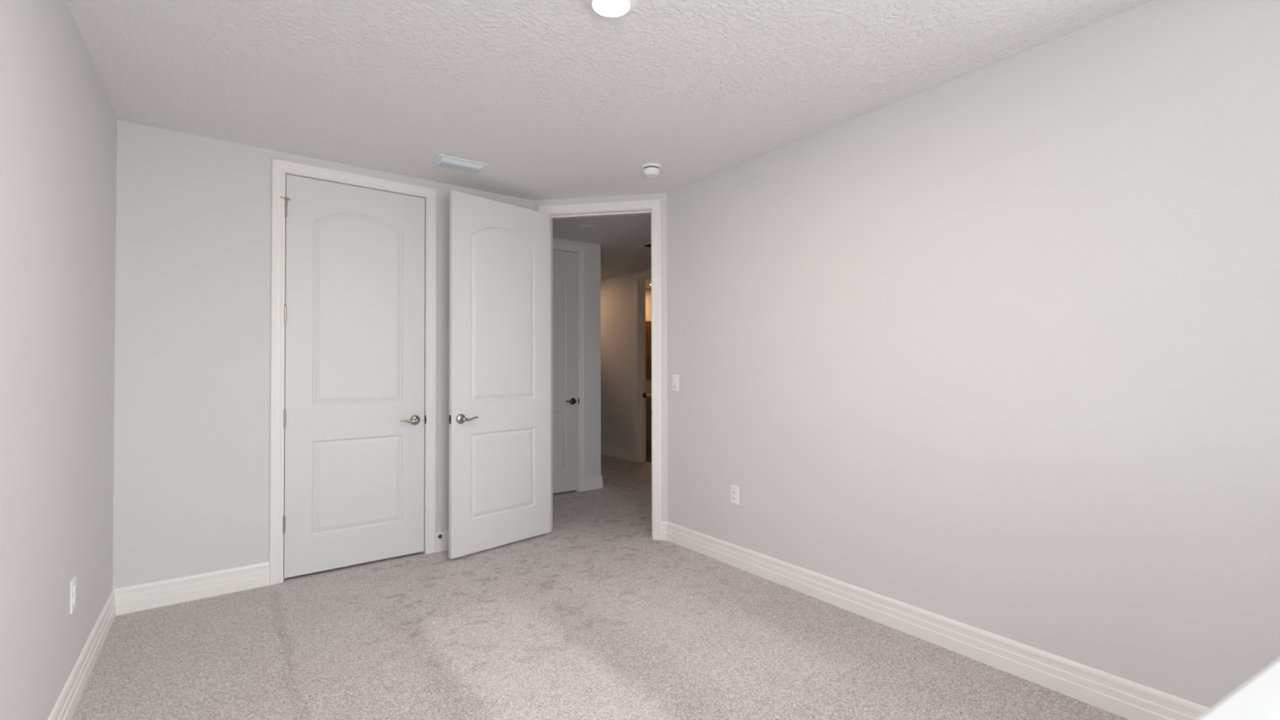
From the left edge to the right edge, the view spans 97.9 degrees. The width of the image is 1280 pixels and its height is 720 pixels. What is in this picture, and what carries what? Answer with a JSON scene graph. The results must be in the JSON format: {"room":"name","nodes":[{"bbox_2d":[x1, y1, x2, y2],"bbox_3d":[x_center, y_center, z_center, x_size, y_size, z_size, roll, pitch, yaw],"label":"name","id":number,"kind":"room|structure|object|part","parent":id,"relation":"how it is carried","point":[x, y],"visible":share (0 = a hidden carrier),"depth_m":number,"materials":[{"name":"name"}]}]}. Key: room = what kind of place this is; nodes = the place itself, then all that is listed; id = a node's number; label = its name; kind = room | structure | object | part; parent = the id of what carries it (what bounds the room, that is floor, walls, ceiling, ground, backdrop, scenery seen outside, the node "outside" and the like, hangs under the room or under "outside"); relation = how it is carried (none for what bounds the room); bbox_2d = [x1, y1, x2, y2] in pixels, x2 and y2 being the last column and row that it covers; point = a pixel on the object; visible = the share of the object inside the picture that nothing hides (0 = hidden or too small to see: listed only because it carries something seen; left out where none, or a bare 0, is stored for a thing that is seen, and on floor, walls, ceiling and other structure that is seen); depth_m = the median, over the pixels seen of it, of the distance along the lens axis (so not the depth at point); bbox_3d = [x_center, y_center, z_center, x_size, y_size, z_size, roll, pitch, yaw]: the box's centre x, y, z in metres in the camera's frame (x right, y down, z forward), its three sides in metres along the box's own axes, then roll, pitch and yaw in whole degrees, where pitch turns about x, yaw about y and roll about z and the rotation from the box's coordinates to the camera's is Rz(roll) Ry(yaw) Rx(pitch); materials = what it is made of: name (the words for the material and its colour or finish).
{"room":"empty bedroom","nodes":[
{"label":"empty bedroom","id":0,"kind":"room"},
{"bbox_2d":[0,0,116,719],"bbox_3d":[-1.260,0.003,0.833,0.120,2.580,5.080,0,-1,-37],"label":"wall","id":1,"kind":"structure","parent":0,"point":[58,120],"depth_m":1.83,"materials":[{"name":"white paint"}]},
{"bbox_2d":[70,576,76,613],"bbox_3d":[-2.142,0.889,2.109,0.010,0.118,0.072,0,-1,-37],"label":"wall outlet","id":2,"kind":"object","parent":1,"relation":"attached to","point":[73,584],"visible":1,"depth_m":2.09,"materials":[{"name":"white plastic"}]},
{"bbox_2d":[73,585,76,594],"bbox_3d":[-2.140,0.870,2.110,0.004,0.027,0.034,0,-1,-37],"label":"receptacle","id":3,"kind":"object","parent":2,"relation":"attached to","point":[74,586],"depth_m":2.11,"materials":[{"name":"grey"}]},
{"bbox_2d":[73,595,76,604],"bbox_3d":[-2.140,0.909,2.110,0.004,0.027,0.034,0,-1,-37],"label":"receptacle","id":4,"kind":"object","parent":2,"relation":"attached to","point":[74,597],"depth_m":2.10,"materials":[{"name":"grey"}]},
{"bbox_2d":[47,589,115,719],"bbox_3d":[-1.317,1.228,1.010,0.016,0.136,4.700,0,-1,-37],"label":"baseboard","id":5,"kind":"structure","parent":1,"relation":"attached to","point":[64,708],"depth_m":2.24,"materials":[{"name":"white paint"}]},
{"bbox_2d":[112,120,532,589],"bbox_3d":[-1.848,0.040,3.641,2.549,2.580,0.120,0,-1,-37],"label":"wall","id":6,"kind":"structure","parent":0,"point":[193,362],"depth_m":3.10,"materials":[{"name":"white paint"}]},
{"bbox_2d":[113,529,448,615],"bbox_3d":[-1.778,1.262,3.592,2.377,0.136,0.016,0,-1,-37],"label":"baseboard","id":7,"kind":"structure","parent":6,"relation":"attached to","point":[133,598],"depth_m":3.08,"materials":[{"name":"white paint"}]},
{"bbox_2d":[280,173,426,577],"bbox_3d":[-1.811,0.094,3.578,0.856,2.434,0.095,0,-1,-37],"label":"door","id":8,"kind":"structure","parent":6,"relation":"in","point":[354,419],"depth_m":3.57,"materials":[{"name":"white paint"}]},
{"bbox_3d":[-1.547,0.409,3.727,0.107,0.028,0.017,0,-1,-37],"label":"lever","id":9,"kind":"part","parent":8,"relation":"part of","materials":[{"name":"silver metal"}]},
{"bbox_3d":[-1.516,0.409,3.773,0.067,0.067,0.060,0,-1,-37],"label":"handle","id":10,"kind":"part","parent":8,"relation":"part of","materials":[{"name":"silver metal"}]},
{"bbox_2d":[269,158,436,585],"bbox_3d":[-1.839,0.066,3.636,0.962,2.527,0.138,0,-1,-37],"label":"trim","id":11,"kind":"structure","parent":6,"relation":"attached to","point":[280,168],"depth_m":3.36,"materials":[{"name":"white paint"}]},
{"bbox_2d":[437,534,444,540],"bbox_3d":[-1.369,1.227,3.846,0.026,0.026,0.080,0,-1,-37],"label":"door stop","id":12,"kind":"object","parent":6,"relation":"attached to","point":[439,535],"visible":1,"depth_m":3.85,"materials":[{"name":"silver metal"}]},
{"bbox_2d":[552,237,600,477],"bbox_3d":[-2.226,0.083,6.983,1.614,2.580,3.880,0,-1,-37],"label":"wall","id":13,"kind":"structure","parent":0,"point":[592,251],"depth_m":5.86,"materials":[{"name":"white paint"}]},
{"bbox_2d":[552,249,579,493],"bbox_3d":[-0.955,0.112,5.495,0.833,2.442,0.095,0,-1,-37],"label":"door","id":14,"kind":"structure","parent":13,"relation":"in","point":[566,400],"depth_m":5.66,"materials":[{"name":"white paint"}]},
{"bbox_3d":[-0.670,0.423,5.682,0.067,0.067,0.060,0,-1,-37],"label":"handle","id":15,"kind":"part","parent":14,"relation":"part of","materials":[{"name":"brown metal"}]},
{"bbox_2d":[552,241,585,491],"bbox_3d":[-0.994,0.085,5.545,0.959,2.535,0.138,0,-1,-37],"label":"trim","id":16,"kind":"structure","parent":13,"relation":"attached to","point":[580,250],"depth_m":5.76,"materials":[{"name":"white paint"}]},
{"bbox_2d":[585,475,603,490],"bbox_3d":[-1.648,1.309,7.388,0.220,0.136,3.896,0,-1,-37],"label":"baseboard","id":17,"kind":"structure","parent":13,"relation":"attached to","point":[593,482],"depth_m":5.83,"materials":[{"name":"white paint"}]},
{"bbox_2d":[71,449,1128,719],"bbox_3d":[0.007,1.404,5.063,7.400,0.120,10.400,0,-1,-37],"label":"floor","id":18,"kind":"structure","parent":0,"point":[593,616],"depth_m":2.53,"materials":[{"name":"carpet"}]},
{"bbox_2d":[645,397,651,450],"bbox_3d":[0.254,0.984,8.906,1.800,0.815,0.518,0,-1,-37],"label":"vanity cabinet","id":19,"kind":"object","parent":18,"relation":"on","point":[648,400],"visible":0.02,"depth_m":8.50,"materials":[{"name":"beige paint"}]},
{"bbox_2d":[645,378,651,397],"bbox_3d":[0.249,0.443,8.917,1.840,0.263,0.543,0,-1,-37],"label":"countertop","id":20,"kind":"structure","parent":19,"relation":"on","point":[648,381],"depth_m":9.14,"materials":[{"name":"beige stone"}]},
{"bbox_3d":[0.225,0.657,8.576,0.435,0.140,0.018,0,-1,-37],"label":"drawer","id":21,"kind":"part","parent":19,"relation":"part of","materials":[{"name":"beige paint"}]},
{"bbox_3d":[0.226,1.008,8.572,0.435,0.520,0.018,0,-1,-37],"label":"cabinet door","id":22,"kind":"part","parent":19,"relation":"part of","materials":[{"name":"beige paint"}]},
{"bbox_2d":[1194,657,1279,719],"bbox_3d":[0.930,0.783,0.473,1.100,1.000,0.400,0,-1,-28],"label":"side table","id":23,"kind":"object","parent":18,"relation":"on","point":[1258,698],"visible":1,"depth_m":0.46,"materials":[{"name":"white"}]},
{"bbox_2d":[532,192,667,521],"bbox_3d":[-0.308,0.044,4.293,1.153,2.580,0.120,0,-1,10],"label":"wall","id":24,"kind":"structure","parent":0,"point":[662,196],"depth_m":4.15,"materials":[{"name":"white paint"}]},
{"bbox_2d":[448,189,550,559],"bbox_3d":[-0.981,0.094,3.988,0.155,2.441,0.830,-1,-1,43],"label":"door","id":25,"kind":"structure","parent":24,"relation":"in","point":[500,252],"depth_m":3.93,"materials":[{"name":"white paint"}]},
{"bbox_3d":[-1.177,0.393,3.704,0.060,0.067,0.067,-1,-1,43],"label":"handle","id":26,"kind":"part","parent":25,"relation":"part of","materials":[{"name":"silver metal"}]},
{"bbox_3d":[-1.129,0.394,3.730,0.017,0.028,0.107,-1,-1,43],"label":"lever","id":27,"kind":"part","parent":25,"relation":"part of","materials":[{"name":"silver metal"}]},
{"bbox_2d":[538,199,662,540],"bbox_3d":[-0.302,0.068,4.291,0.957,2.532,0.157,0,-1,10],"label":"trim","id":28,"kind":"structure","parent":24,"relation":"attached to","point":[652,206],"depth_m":4.17,"materials":[{"name":"white paint"}]},
{"bbox_2d":[661,520,666,540],"bbox_3d":[-0.315,1.266,4.210,1.053,0.136,0.016,0,-1,10],"label":"baseboard","id":29,"kind":"structure","parent":24,"relation":"attached to","point":[664,524],"depth_m":4.12,"materials":[{"name":"white paint"}]},
{"bbox_2d":[66,0,1153,288],"bbox_3d":[0.041,-1.296,5.128,7.500,0.120,10.400,0,-1,-37],"label":"ceiling","id":30,"kind":"structure","parent":0,"point":[559,99],"depth_m":2.46,"materials":[{"name":"white paint"}]},
{"bbox_2d":[430,154,488,173],"bbox_3d":[-1.147,-1.240,3.552,0.320,0.026,0.172,0,-1,-35],"label":"ceiling vent","id":31,"kind":"object","parent":30,"relation":"in","point":[445,161],"visible":1,"depth_m":3.52,"materials":[{"name":"white metal"}]},
{"bbox_2d":[579,224,597,230],"bbox_3d":[-0.476,-1.225,5.158,0.170,0.019,0.170,0,-1,-37],"label":"recessed light","id":32,"kind":"object","parent":30,"relation":"in","point":[588,227],"visible":1,"depth_m":5.12,"materials":[{"name":"white plastic"}]},
{"bbox_2d":[584,0,638,17],"bbox_3d":[-0.102,-1.260,1.962,0.193,0.031,0.193,0,-1,-37],"label":"recessed light","id":33,"kind":"object","parent":30,"relation":"in","point":[607,8],"visible":1,"depth_m":1.97,"materials":[{"name":"white plastic"}]},
{"bbox_2d":[639,241,651,248],"bbox_3d":[0.189,-1.222,5.938,0.300,0.008,0.290,0,-1,-37],"label":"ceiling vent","id":34,"kind":"object","parent":30,"relation":"in","point":[648,244],"visible":0.27,"depth_m":5.93,"materials":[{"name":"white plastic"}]},
{"bbox_2d":[641,162,661,177],"bbox_3d":[0.074,-1.222,3.612,0.130,0.066,0.130,0,-1,-37],"label":"smoke detector","id":35,"kind":"object","parent":30,"relation":"attached to","point":[651,170],"visible":1,"depth_m":3.57,"materials":[{"name":"white plastic"}]},
{"bbox_2d":[600,267,651,451],"bbox_3d":[0.176,0.082,7.334,0.120,2.580,6.200,0,-1,-37],"label":"wall","id":36,"kind":"structure","parent":0,"point":[617,415],"depth_m":7.90,"materials":[{"name":"white paint"}]},
{"bbox_2d":[600,444,634,461],"bbox_3d":[-0.905,1.323,8.652,0.016,0.136,2.765,0,-1,-37],"label":"baseboard","id":37,"kind":"structure","parent":36,"relation":"attached to","point":[620,453],"depth_m":7.85,"materials":[{"name":"white paint"}]},
{"bbox_2d":[633,269,651,462],"bbox_3d":[0.268,0.094,7.197,0.138,2.552,1.000,0,-1,-37],"label":"trim","id":38,"kind":"structure","parent":36,"relation":"attached to","point":[639,278],"depth_m":7.52,"materials":[{"name":"white paint"}]},
{"bbox_2d":[645,288,651,379],"bbox_3d":[1.018,0.089,8.103,2.150,2.580,3.020,0,-1,-37],"label":"wall","id":39,"kind":"structure","parent":0,"point":[648,291],"depth_m":9.20,"materials":[{"name":"white paint"}]},
{"bbox_2d":[645,320,651,378],"bbox_3d":[0.130,-0.166,9.082,1.800,0.930,0.150,0,-1,-37],"label":"upper cabinet","id":40,"kind":"object","parent":39,"relation":"attached to","point":[648,323],"visible":0.07,"depth_m":9.00,"materials":[{"name":"brown wood"}]},
{"bbox_3d":[0.287,-0.166,9.118,0.290,0.910,0.020,0,-1,-37],"label":"cabinet door","id":41,"kind":"part","parent":40,"relation":"part of","materials":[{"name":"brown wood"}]},
{"bbox_2d":[666,0,1279,707],"bbox_3d":[1.528,0.017,2.471,0.120,2.580,4.355,0,-1,-37],"label":"wall","id":42,"kind":"structure","parent":0,"point":[994,348],"depth_m":2.28,"materials":[{"name":"white paint"}]},
{"bbox_2d":[671,374,679,391],"bbox_3d":[0.256,0.169,4.057,0.011,0.119,0.074,0,-1,-37],"label":"light switch","id":43,"kind":"object","parent":42,"relation":"attached to","point":[675,378],"visible":1,"depth_m":4.05,"materials":[{"name":"white plastic"}]},
{"bbox_2d":[730,484,738,505],"bbox_3d":[0.607,0.868,3.584,0.010,0.118,0.072,0,-1,-37],"label":"wall outlet","id":44,"kind":"object","parent":42,"relation":"attached to","point":[734,489],"visible":1,"depth_m":3.58,"materials":[{"name":"white plastic"}]},
{"bbox_2d":[666,521,1209,719],"bbox_3d":[1.377,1.240,2.548,0.016,0.136,3.928,0,-1,-37],"label":"baseboard","id":45,"kind":"structure","parent":42,"relation":"attached to","point":[1124,698],"depth_m":2.46,"materials":[{"name":"white paint"}]}
]}

